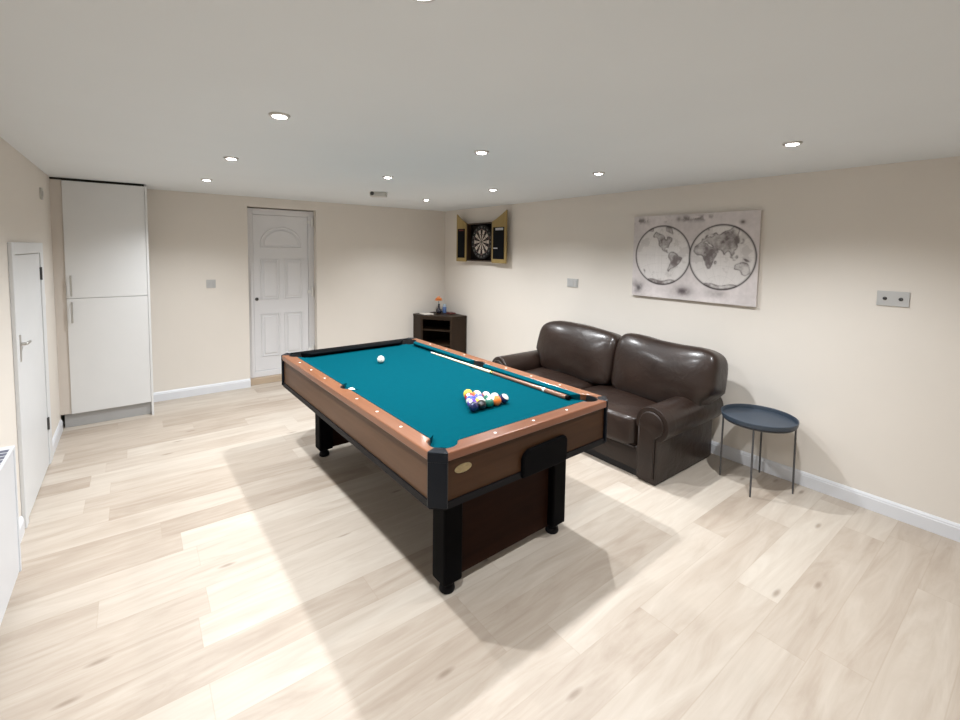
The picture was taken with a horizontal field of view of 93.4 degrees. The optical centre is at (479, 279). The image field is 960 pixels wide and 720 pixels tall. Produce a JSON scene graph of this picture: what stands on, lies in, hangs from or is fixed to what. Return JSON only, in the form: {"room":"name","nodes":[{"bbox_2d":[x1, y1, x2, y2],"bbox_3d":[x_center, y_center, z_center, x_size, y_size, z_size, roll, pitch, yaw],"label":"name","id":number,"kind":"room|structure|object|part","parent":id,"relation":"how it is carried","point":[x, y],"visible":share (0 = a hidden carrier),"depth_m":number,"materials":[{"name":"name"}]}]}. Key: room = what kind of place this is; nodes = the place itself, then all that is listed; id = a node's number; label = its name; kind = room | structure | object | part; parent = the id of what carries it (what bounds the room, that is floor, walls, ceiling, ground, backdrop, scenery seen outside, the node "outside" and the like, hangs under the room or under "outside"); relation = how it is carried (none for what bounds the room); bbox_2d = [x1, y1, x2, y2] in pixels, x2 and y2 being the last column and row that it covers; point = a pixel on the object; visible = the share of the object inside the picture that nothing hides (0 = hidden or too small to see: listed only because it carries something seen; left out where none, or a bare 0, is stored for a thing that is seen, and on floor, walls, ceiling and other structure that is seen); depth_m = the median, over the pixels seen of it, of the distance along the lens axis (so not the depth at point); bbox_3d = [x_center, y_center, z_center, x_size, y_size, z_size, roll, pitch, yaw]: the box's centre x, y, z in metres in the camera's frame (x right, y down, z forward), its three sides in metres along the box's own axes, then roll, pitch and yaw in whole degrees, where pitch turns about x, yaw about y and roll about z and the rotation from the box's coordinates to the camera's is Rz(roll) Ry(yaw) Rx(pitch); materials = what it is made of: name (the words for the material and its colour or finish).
{"room":"games room","nodes":[
{"label":"games room","id":0,"kind":"room"},
{"bbox_2d":[0,137,64,516],"bbox_3d":[-2.286,0.385,1.920,0.200,2.250,6.450,-2,5,-37],"label":"wall","id":1,"kind":"structure","parent":0,"point":[24,217],"depth_m":2.77,"materials":[{"name":"beige paint"}]},
{"bbox_2d":[0,445,21,624],"bbox_3d":[-1.897,1.140,1.682,0.084,0.626,1.210,-2,5,-37],"label":"radiator","id":2,"kind":"object","parent":1,"relation":"attached to","point":[10,547],"visible":1,"depth_m":2.04,"materials":[{"name":"white metal"}]},
{"bbox_2d":[0,447,13,472],"bbox_3d":[-1.890,0.836,1.665,0.077,0.014,1.170,-2,5,-37],"label":"grille","id":3,"kind":"object","parent":2,"relation":"attached to","point":[6,453],"depth_m":2.06,"materials":[{"name":"white metal"}]},
{"bbox_2d":[19,516,24,543],"bbox_3d":[-1.448,1.530,1.056,0.016,0.102,3.925,-2,5,-37],"label":"baseboard","id":4,"kind":"structure","parent":1,"relation":"attached to","point":[21,520],"depth_m":2.57,"materials":[{"name":"white wood"}]},
{"bbox_2d":[7,242,52,528],"bbox_3d":[-2.974,0.590,3.037,0.054,1.675,1.100,-2,5,-37],"label":"door","id":5,"kind":"structure","parent":1,"relation":"in","point":[26,271],"depth_m":2.90,"materials":[{"name":"wood"}]},
{"bbox_3d":[-2.719,0.402,2.706,0.042,0.160,0.115,-2,5,-37],"label":"lever handle","id":6,"kind":"part","parent":5,"relation":"part of","materials":[{"name":"metal"}]},
{"bbox_2d":[39,187,43,199],"bbox_3d":[-3.411,-0.670,3.520,0.018,0.088,0.080,-2,5,-37],"label":"switch","id":7,"kind":"object","parent":1,"relation":"attached to","point":[41,192],"visible":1,"depth_m":3.49,"materials":[{"name":"grey plastic"}]},
{"bbox_2d":[52,419,62,455],"bbox_3d":[-3.545,1.320,3.787,0.016,0.102,0.673,-2,5,-37],"label":"baseboard","id":8,"kind":"structure","parent":1,"relation":"attached to","point":[55,440],"depth_m":3.78,"materials":[{"name":"white wood"}]},
{"bbox_2d":[147,189,444,392],"bbox_3d":[-2.357,0.131,5.762,4.370,2.250,0.250,-2,5,-37],"label":"wall","id":9,"kind":"structure","parent":0,"point":[376,267],"depth_m":5.31,"materials":[{"name":"beige paint"}]},
{"bbox_2d":[153,378,250,401],"bbox_3d":[-3.108,1.240,5.102,0.943,0.102,0.016,-2,5,-37],"label":"baseboard","id":10,"kind":"structure","parent":9,"relation":"attached to","point":[245,383],"depth_m":5.08,"materials":[{"name":"white wood"}]},
{"bbox_2d":[206,280,215,287],"bbox_3d":[-3.020,0.045,5.079,0.090,0.092,0.014,-2,5,-37],"label":"wall plate","id":11,"kind":"object","parent":9,"relation":"attached to","point":[209,283],"visible":1,"depth_m":5.08,"materials":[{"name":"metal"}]},
{"bbox_2d":[247,208,314,385],"bbox_3d":[-2.498,0.196,5.684,0.791,2.128,0.210,-2,5,-37],"label":"door","id":12,"kind":"structure","parent":9,"relation":"in","point":[280,242],"depth_m":5.63,"materials":[{"name":"white wood"}]},
{"bbox_3d":[-2.583,-0.007,5.561,0.222,0.493,0.022,-2,5,-37],"label":"panel","id":13,"kind":"part","parent":12,"relation":"part of","materials":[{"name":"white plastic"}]},
{"bbox_3d":[-2.593,0.679,5.606,0.222,0.528,0.021,-2,5,-37],"label":"panel","id":14,"kind":"part","parent":12,"relation":"part of","materials":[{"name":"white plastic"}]},
{"bbox_3d":[-2.468,-0.521,5.610,0.492,0.270,0.022,-2,5,-37],"label":"arched panel","id":15,"kind":"part","parent":12,"relation":"part of","materials":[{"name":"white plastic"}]},
{"bbox_3d":[-2.367,-0.014,5.726,0.222,0.493,0.022,-2,5,-37],"label":"panel","id":16,"kind":"part","parent":12,"relation":"part of","materials":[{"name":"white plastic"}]},
{"bbox_3d":[-2.377,0.671,5.771,0.222,0.528,0.021,-2,5,-37],"label":"panel","id":17,"kind":"part","parent":12,"relation":"part of","materials":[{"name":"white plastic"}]},
{"bbox_2d":[0,381,959,719],"bbox_3d":[-0.474,1.504,3.366,4.970,0.120,7.000,-2,5,-37],"label":"floor","id":18,"kind":"structure","parent":0,"point":[200,557],"depth_m":2.17,"materials":[{"name":"beige wood"}]},
{"bbox_2d":[49,177,153,427],"bbox_3d":[-3.598,0.207,4.349,0.680,2.249,0.482,-2,5,-37],"label":"tall cabinet","id":19,"kind":"object","parent":18,"relation":"on","point":[100,247],"visible":1,"depth_m":4.17,"materials":[{"name":"white laminate"}]},
{"bbox_3d":[-3.723,0.169,4.016,0.078,2.095,0.018,-2,5,-37],"label":"filler panel","id":20,"kind":"part","parent":19,"relation":"part of","materials":[{"name":"white wood"}]},
{"bbox_3d":[-3.639,0.054,4.023,0.013,0.185,0.034,-2,5,-37],"label":"bar handle","id":21,"kind":"part","parent":19,"relation":"part of","materials":[{"name":"metal"}]},
{"bbox_3d":[-3.643,0.294,4.039,0.013,0.185,0.034,-2,5,-37],"label":"bar handle","id":22,"kind":"part","parent":19,"relation":"part of","materials":[{"name":"metal"}]},
{"bbox_3d":[-3.447,-0.361,4.173,0.582,1.042,0.020,-2,5,-37],"label":"door","id":23,"kind":"part","parent":19,"relation":"part of","materials":[{"name":"white laminate"}]},
{"bbox_3d":[-3.462,0.685,4.242,0.582,1.047,0.020,-2,5,-37],"label":"door","id":24,"kind":"part","parent":19,"relation":"part of","materials":[{"name":"white laminate"}]},
{"bbox_3d":[-3.344,0.206,4.563,0.018,2.230,0.452,-2,5,-37],"label":"panel","id":25,"kind":"part","parent":19,"relation":"part of","materials":[{"name":"white laminate"}]},
{"bbox_2d":[413,312,466,353],"bbox_3d":[-0.593,0.867,6.612,0.542,0.722,0.602,-2,5,-37],"label":"base cabinet","id":26,"kind":"object","parent":18,"relation":"on","point":[446,330],"visible":0.58,"depth_m":6.53,"materials":[{"name":"brown wood"}]},
{"bbox_3d":[-0.913,0.835,6.604,0.018,0.607,0.214,-2,5,-37],"label":"panel","id":27,"kind":"part","parent":26,"relation":"part of","materials":[{"name":"brown wood"}]},
{"bbox_3d":[-0.771,0.821,6.842,0.534,0.607,0.008,-2,5,-37],"label":"panel","id":28,"kind":"part","parent":26,"relation":"part of","materials":[{"name":"brown wood"}]},
{"bbox_2d":[423,325,449,331],"bbox_3d":[-0.589,0.719,6.606,0.456,0.018,0.519,-2,5,-37],"label":"shelf","id":29,"kind":"object","parent":26,"relation":"attached to","point":[444,328],"depth_m":6.61,"materials":[{"name":"brown wood"}]},
{"bbox_3d":[-0.620,0.558,6.440,0.415,0.025,0.018,2,4,15],"label":"rail","id":30,"kind":"part","parent":26,"relation":"part of","materials":[{"name":"brown wood"}]},
{"bbox_2d":[424,338,449,346],"bbox_3d":[-0.592,0.928,6.619,0.456,0.018,0.519,-2,5,-37],"label":"shelf","id":31,"kind":"object","parent":26,"relation":"attached to","point":[438,341],"depth_m":6.70,"materials":[{"name":"brown wood"}]},
{"bbox_2d":[435,296,441,312],"bbox_3d":[-0.616,0.367,6.751,0.120,0.255,0.122,-2,5,-37],"label":"flower vase","id":32,"kind":"object","parent":26,"relation":"on","point":[438,298],"visible":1,"depth_m":6.73,"materials":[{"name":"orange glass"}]},
{"bbox_2d":[442,304,446,312],"bbox_3d":[-0.532,0.430,6.782,0.062,0.129,0.062,-2,5,-37],"label":"bottle","id":33,"kind":"object","parent":26,"relation":"on","point":[444,309],"visible":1,"depth_m":6.76,"materials":[{"name":"blue glass"}]},
{"bbox_3d":[-0.384,0.832,6.771,0.008,0.607,0.593,-2,5,-37],"label":"panel","id":34,"kind":"part","parent":26,"relation":"part of","materials":[{"name":"brown wood"}]},
{"bbox_3d":[-0.305,0.853,6.470,0.248,0.607,0.018,-2,5,-37],"label":"panel","id":35,"kind":"part","parent":26,"relation":"part of","materials":[{"name":"brown wood"}]},
{"bbox_2d":[281,337,607,594],"bbox_3d":[-0.426,1.052,3.205,1.259,0.803,2.318,-2,5,-39],"label":"pool table","id":36,"kind":"object","parent":18,"relation":"on","point":[492,478],"visible":1,"depth_m":2.50,"materials":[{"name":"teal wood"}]},
{"bbox_2d":[298,357,346,386],"bbox_3d":[-1.152,0.657,3.260,0.042,0.034,0.916,-2,5,-39],"label":"cushion","id":37,"kind":"object","parent":36,"relation":"on","point":[335,379],"depth_m":3.17,"materials":[{"name":"teal fabric"}]},
{"bbox_3d":[-1.252,1.109,3.627,0.110,0.492,0.110,-2,5,-39],"label":"leg","id":38,"kind":"part","parent":36,"relation":"part of","materials":[{"name":"black laminate"}]},
{"bbox_3d":[-0.956,1.100,3.865,0.660,0.497,0.024,-2,5,-39],"label":"panel","id":39,"kind":"part","parent":36,"relation":"part of","materials":[{"name":"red wood"}]},
{"bbox_3d":[-1.118,0.608,4.044,1.193,0.040,0.085,-2,5,-39],"label":"rail","id":40,"kind":"part","parent":36,"relation":"part of","materials":[{"name":"black laminate"}]},
{"bbox_2d":[305,341,401,356],"bbox_3d":[-1.078,0.610,3.994,0.900,0.034,0.042,-2,5,-39],"label":"cushion","id":41,"kind":"object","parent":36,"relation":"on","point":[345,350],"depth_m":3.96,"materials":[{"name":"teal fabric"}]},
{"bbox_3d":[-0.875,0.692,2.817,0.085,0.040,2.248,-2,5,-39],"label":"rail","id":42,"kind":"part","parent":36,"relation":"part of","materials":[{"name":"orange wood"}]},
{"bbox_2d":[377,356,384,362],"bbox_3d":[-0.785,0.630,3.584,0.057,0.057,0.057,-2,5,-37],"label":"ball","id":43,"kind":"object","parent":36,"relation":"on","point":[380,359],"visible":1,"depth_m":3.56,"materials":[{"name":"white plastic"}]},
{"bbox_2d":[350,389,432,444],"bbox_3d":[-0.500,0.720,2.453,0.042,0.034,0.916,-2,5,-39],"label":"cushion","id":44,"kind":"object","parent":36,"relation":"on","point":[424,433],"depth_m":2.36,"materials":[{"name":"teal fabric"}]},
{"bbox_2d":[413,341,474,364],"bbox_3d":[-0.344,0.626,3.910,0.042,0.034,0.916,-2,5,-39],"label":"cushion","id":45,"kind":"object","parent":36,"relation":"on","point":[428,348],"depth_m":3.88,"materials":[{"name":"teal fabric"}]},
{"bbox_3d":[-0.425,0.893,3.196,1.238,0.032,2.293,-2,5,-39],"label":"trim","id":46,"kind":"part","parent":36,"relation":"part of","materials":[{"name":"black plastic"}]},
{"bbox_3d":[-0.158,1.218,2.207,0.110,0.492,0.110,-2,5,-39],"label":"leg","id":47,"kind":"part","parent":36,"relation":"part of","materials":[{"name":"black laminate"}]},
{"bbox_2d":[465,392,473,399],"bbox_3d":[-0.064,0.699,2.696,0.057,0.057,0.057,-2,5,-37],"label":"ball","id":48,"kind":"object","parent":36,"relation":"on","point":[467,393],"visible":0.44,"depth_m":2.68,"materials":[{"name":"plastic"}]},
{"bbox_2d":[466,395,474,402],"bbox_3d":[-0.054,0.703,2.640,0.057,0.057,0.057,-2,5,-37],"label":"ball","id":49,"kind":"object","parent":36,"relation":"on","point":[469,396],"visible":0.48,"depth_m":2.63,"materials":[{"name":"plastic"}]},
{"bbox_2d":[467,398,476,406],"bbox_3d":[-0.045,0.707,2.584,0.057,0.057,0.056,-2,5,-37],"label":"ball","id":50,"kind":"object","parent":36,"relation":"on","point":[471,399],"visible":0.49,"depth_m":2.57,"materials":[{"name":"plastic"}]},
{"bbox_2d":[469,402,478,411],"bbox_3d":[-0.036,0.710,2.527,0.057,0.057,0.056,-2,5,-37],"label":"ball","id":51,"kind":"object","parent":36,"relation":"on","point":[473,406],"visible":1,"depth_m":2.51,"materials":[{"name":"blue plastic"}]},
{"bbox_2d":[475,396,484,401],"bbox_3d":[-0.001,0.705,2.620,0.057,0.057,0.057,-2,5,-37],"label":"ball","id":52,"kind":"object","parent":36,"relation":"on","point":[477,399],"visible":0.51,"depth_m":2.61,"materials":[{"name":"plastic"}]},
{"bbox_2d":[477,400,485,409],"bbox_3d":[0.009,0.709,2.564,0.057,0.057,0.057,-2,5,-37],"label":"ball","id":53,"kind":"object","parent":36,"relation":"on","point":[482,404],"visible":0.93,"depth_m":2.54,"materials":[{"name":"black plastic"}]},
{"bbox_2d":[485,398,493,407],"bbox_3d":[0.053,0.707,2.600,0.057,0.057,0.057,-2,5,-37],"label":"ball","id":54,"kind":"object","parent":36,"relation":"on","point":[489,401],"visible":0.93,"depth_m":2.58,"materials":[{"name":"green plastic"}]},
{"bbox_2d":[492,396,500,405],"bbox_3d":[0.097,0.705,2.636,0.057,0.057,0.057,-2,5,-37],"label":"ball","id":55,"kind":"object","parent":36,"relation":"on","point":[497,400],"visible":0.88,"depth_m":2.62,"materials":[{"name":"orange plastic"}]},
{"bbox_2d":[431,352,570,399],"bbox_3d":[0.059,0.672,3.347,0.029,0.029,1.545,-2,5,-39],"label":"stick","id":56,"kind":"object","parent":36,"relation":"on","point":[555,393],"visible":1,"depth_m":3.08,"materials":[{"name":"brown wood"}]},
{"bbox_2d":[500,394,508,403],"bbox_3d":[0.141,0.703,2.673,0.056,0.057,0.057,-2,5,-37],"label":"ball","id":57,"kind":"object","parent":36,"relation":"on","point":[504,398],"visible":0.8,"depth_m":2.65,"materials":[{"name":"plastic"}]},
{"bbox_3d":[0.138,1.209,2.445,0.660,0.497,0.024,-2,5,-39],"label":"panel","id":58,"kind":"part","parent":36,"relation":"part of","materials":[{"name":"red wood"}]},
{"bbox_3d":[0.032,0.657,3.547,0.085,0.040,2.248,-2,5,-39],"label":"rail","id":59,"kind":"part","parent":36,"relation":"part of","materials":[{"name":"orange wood"}]},
{"bbox_2d":[458,401,581,439],"bbox_3d":[0.235,0.736,2.369,0.900,0.034,0.042,-2,5,-39],"label":"cushion","id":60,"kind":"object","parent":36,"relation":"on","point":[482,431],"depth_m":2.32,"materials":[{"name":"teal fabric"}]},
{"bbox_3d":[0.274,0.741,2.320,1.193,0.040,0.085,-2,5,-39],"label":"rail","id":61,"kind":"part","parent":36,"relation":"part of","materials":[{"name":"orange wood"}]},
{"bbox_2d":[483,364,579,399],"bbox_3d":[0.308,0.688,3.104,0.042,0.034,0.916,-2,5,-39],"label":"cushion","id":62,"kind":"object","parent":36,"relation":"on","point":[575,395],"depth_m":3.04,"materials":[{"name":"teal fabric"}]},
{"bbox_3d":[0.433,1.195,2.683,0.110,0.492,0.110,-2,5,-39],"label":"leg","id":63,"kind":"part","parent":36,"relation":"part of","materials":[{"name":"black laminate"}]},
{"bbox_2d":[492,321,727,484],"bbox_3d":[1.044,0.937,4.120,0.858,0.956,2.039,-2,5,-37],"label":"leather sofa","id":64,"kind":"object","parent":18,"relation":"on","point":[664,398],"visible":0.73,"depth_m":3.58,"materials":[{"name":"brown leather"}]},
{"bbox_3d":[0.509,1.058,4.846,0.822,0.579,0.254,-2,5,-37],"label":"arm","id":65,"kind":"part","parent":64,"relation":"part of","materials":[{"name":"brown leather"}]},
{"bbox_2d":[523,367,597,389],"bbox_3d":[0.705,1.052,4.382,0.632,0.271,0.736,-2,5,-37],"label":"seat cushion","id":66,"kind":"object","parent":64,"relation":"on","point":[551,373],"depth_m":4.31,"materials":[{"name":"brown leather"}]},
{"bbox_2d":[536,321,621,384],"bbox_3d":[0.974,0.710,4.506,0.370,0.557,0.974,-2,5,-37],"label":"cushion","id":67,"kind":"object","parent":64,"relation":"on","point":[584,353],"depth_m":4.32,"materials":[{"name":"brown leather"}]},
{"bbox_3d":[1.040,1.279,4.188,0.792,0.195,1.604,-2,5,-37],"label":"rail","id":68,"kind":"part","parent":64,"relation":"part of","materials":[{"name":"brown leather"}]},
{"bbox_2d":[582,385,656,444],"bbox_3d":[1.156,1.095,3.795,0.632,0.272,0.736,-2,5,-37],"label":"seat cushion","id":69,"kind":"object","parent":64,"relation":"on","point":[624,405],"depth_m":3.50,"materials":[{"name":"brown leather"}]},
{"bbox_3d":[1.223,1.187,3.240,0.027,0.478,0.178,-2,5,-37],"label":"arm panel","id":70,"kind":"part","parent":64,"relation":"part of","materials":[{"name":"brown leather"}]},
{"bbox_2d":[611,333,727,405],"bbox_3d":[1.537,0.768,3.763,0.366,0.554,0.894,-2,5,-37],"label":"cushion","id":71,"kind":"object","parent":64,"relation":"on","point":[650,369],"depth_m":3.60,"materials":[{"name":"brown leather"}]},
{"bbox_3d":[1.551,1.175,3.490,0.822,0.555,0.254,-2,5,-37],"label":"arm","id":72,"kind":"part","parent":64,"relation":"part of","materials":[{"name":"brown leather"}]},
{"bbox_2d":[719,404,798,496],"bbox_3d":[2.001,1.227,3.268,0.480,0.516,0.480,-2,5,-37],"label":"tray table","id":73,"kind":"object","parent":18,"relation":"on","point":[758,418],"visible":1,"depth_m":3.24,"materials":[{"name":"blue metal"}]},
{"bbox_3d":[1.815,1.237,3.394,0.014,0.474,0.016,-2,5,-37],"label":"leg","id":74,"kind":"part","parent":73,"relation":"part of","materials":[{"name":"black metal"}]},
{"bbox_3d":[1.861,1.258,3.095,0.016,0.474,0.014,-2,5,-37],"label":"leg","id":75,"kind":"part","parent":73,"relation":"part of","materials":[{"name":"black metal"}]},
{"bbox_3d":[2.004,1.012,3.254,0.456,0.012,0.456,-2,5,-37],"label":"ring frame","id":76,"kind":"part","parent":73,"relation":"part of","materials":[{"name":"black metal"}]},
{"bbox_2d":[721,404,798,431],"bbox_3d":[2.004,0.988,3.253,0.480,0.036,0.480,-2,5,-37],"label":"tray","id":77,"kind":"object","parent":73,"relation":"on","point":[758,418],"depth_m":3.25,"materials":[{"name":"blue metal"}]},
{"bbox_3d":[2.140,1.239,3.445,0.016,0.474,0.014,-2,5,-37],"label":"leg","id":78,"kind":"part","parent":73,"relation":"part of","materials":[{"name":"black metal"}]},
{"bbox_3d":[2.186,1.259,3.145,0.014,0.474,0.016,-2,5,-37],"label":"leg","id":79,"kind":"part","parent":73,"relation":"part of","materials":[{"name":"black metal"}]},
{"bbox_2d":[0,0,959,210],"bbox_3d":[-0.440,-0.861,3.210,4.970,0.120,7.000,-2,5,-37],"label":"ceiling","id":80,"kind":"structure","parent":0,"point":[155,94],"depth_m":1.67,"materials":[{"name":"white paint"}]},
{"bbox_2d":[223,156,238,159],"bbox_3d":[-1.638,-0.795,2.977,0.090,0.014,0.090,-2,5,-37],"label":"recessed light","id":81,"kind":"object","parent":80,"relation":"in","point":[225,157],"visible":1,"depth_m":2.95,"materials":[{"name":"metal"}]},
{"bbox_2d":[268,112,290,118],"bbox_3d":[-0.884,-0.720,1.996,0.090,0.014,0.090,-2,5,-37],"label":"recessed light","id":82,"kind":"object","parent":80,"relation":"in","point":[278,115],"visible":1,"depth_m":1.98,"materials":[{"name":"metal"}]},
{"bbox_2d":[370,192,386,196],"bbox_3d":[-1.052,-0.883,4.681,0.164,0.050,0.106,1,4,-1],"label":"ceiling sensor","id":83,"kind":"object","parent":80,"relation":"attached to","point":[372,194],"visible":1,"depth_m":4.63,"materials":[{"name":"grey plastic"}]},
{"bbox_2d":[413,0,434,1],"bbox_3d":[-0.130,-0.645,1.014,0.090,0.014,0.090,-2,5,-37],"label":"recessed light","id":84,"kind":"object","parent":80,"relation":"in","point":[413,0],"visible":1,"depth_m":1.05,"materials":[{"name":"metal"}]},
{"bbox_2d":[474,150,488,153],"bbox_3d":[0.009,-0.752,2.679,0.090,0.014,0.090,-2,5,-37],"label":"recessed light","id":85,"kind":"object","parent":80,"relation":"in","point":[475,151],"visible":1,"depth_m":2.65,"materials":[{"name":"metal"}]},
{"bbox_2d":[593,172,604,174],"bbox_3d":[0.878,-0.783,3.344,0.090,0.014,0.090,-2,5,-37],"label":"recessed light","id":86,"kind":"object","parent":80,"relation":"in","point":[594,173],"visible":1,"depth_m":3.32,"materials":[{"name":"metal"}]},
{"bbox_2d":[782,141,802,145],"bbox_3d":[1.632,-0.708,2.363,0.090,0.014,0.090,-2,5,-37],"label":"recessed light","id":87,"kind":"object","parent":80,"relation":"in","point":[791,143],"visible":1,"depth_m":2.34,"materials":[{"name":"metal"}]},
{"bbox_2d":[444,156,959,523],"bbox_3d":[1.342,0.255,4.696,0.200,2.250,6.450,-2,5,-37],"label":"wall","id":88,"kind":"structure","parent":0,"point":[872,390],"depth_m":3.20,"materials":[{"name":"beige paint"}]},
{"bbox_2d":[456,210,507,263],"bbox_3d":[0.027,-0.575,6.129,0.096,0.674,1.096,-2,5,-37],"label":"cabinet","id":89,"kind":"object","parent":88,"relation":"attached to","point":[487,241],"visible":1,"depth_m":6.09,"materials":[{"name":"brown wood"}]},
{"bbox_3d":[-0.260,-0.600,6.449,0.020,0.674,0.238,-2,5,-37],"label":"door","id":90,"kind":"part","parent":89,"relation":"part of","materials":[{"name":"brown wood"}]},
{"bbox_3d":[0.010,-0.512,6.151,0.067,0.520,0.565,-2,5,-37],"label":"cabinet frame","id":91,"kind":"part","parent":89,"relation":"part of","materials":[{"name":"brown wood"}]},
{"bbox_3d":[0.248,-0.549,5.788,0.020,0.674,0.285,-2,5,-37],"label":"door","id":92,"kind":"part","parent":89,"relation":"part of","materials":[{"name":"brown wood"}]},
{"bbox_2d":[567,278,577,287],"bbox_3d":[1.010,0.033,4.943,0.014,0.092,0.150,-2,5,-37],"label":"wall plate","id":93,"kind":"object","parent":88,"relation":"attached to","point":[570,282],"visible":1,"depth_m":4.94,"materials":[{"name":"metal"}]},
{"bbox_2d":[632,210,762,306],"bbox_3d":[1.802,-0.194,3.884,0.029,0.741,1.090,-2,5,-37],"label":"canvas","id":94,"kind":"object","parent":88,"relation":"attached to","point":[714,257],"visible":1,"depth_m":3.80},
{"bbox_3d":[1.802,-0.194,3.884,0.029,0.741,1.090,-2,5,-37],"label":"stretcher frame","id":95,"kind":"part","parent":94,"relation":"part of","materials":[{"name":"wood"}]},
{"bbox_2d":[711,440,959,541],"bbox_3d":[1.517,1.357,4.341,0.016,0.102,5.540,-2,5,-37],"label":"baseboard","id":96,"kind":"structure","parent":88,"relation":"attached to","point":[928,522],"depth_m":3.05,"materials":[{"name":"white wood"}]},
{"bbox_2d":[876,290,909,307],"bbox_3d":[2.606,0.120,2.855,0.022,0.094,0.156,-2,5,-37],"label":"wall plate","id":97,"kind":"object","parent":88,"relation":"attached to","point":[885,298],"visible":1,"depth_m":2.85,"materials":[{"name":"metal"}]}
]}

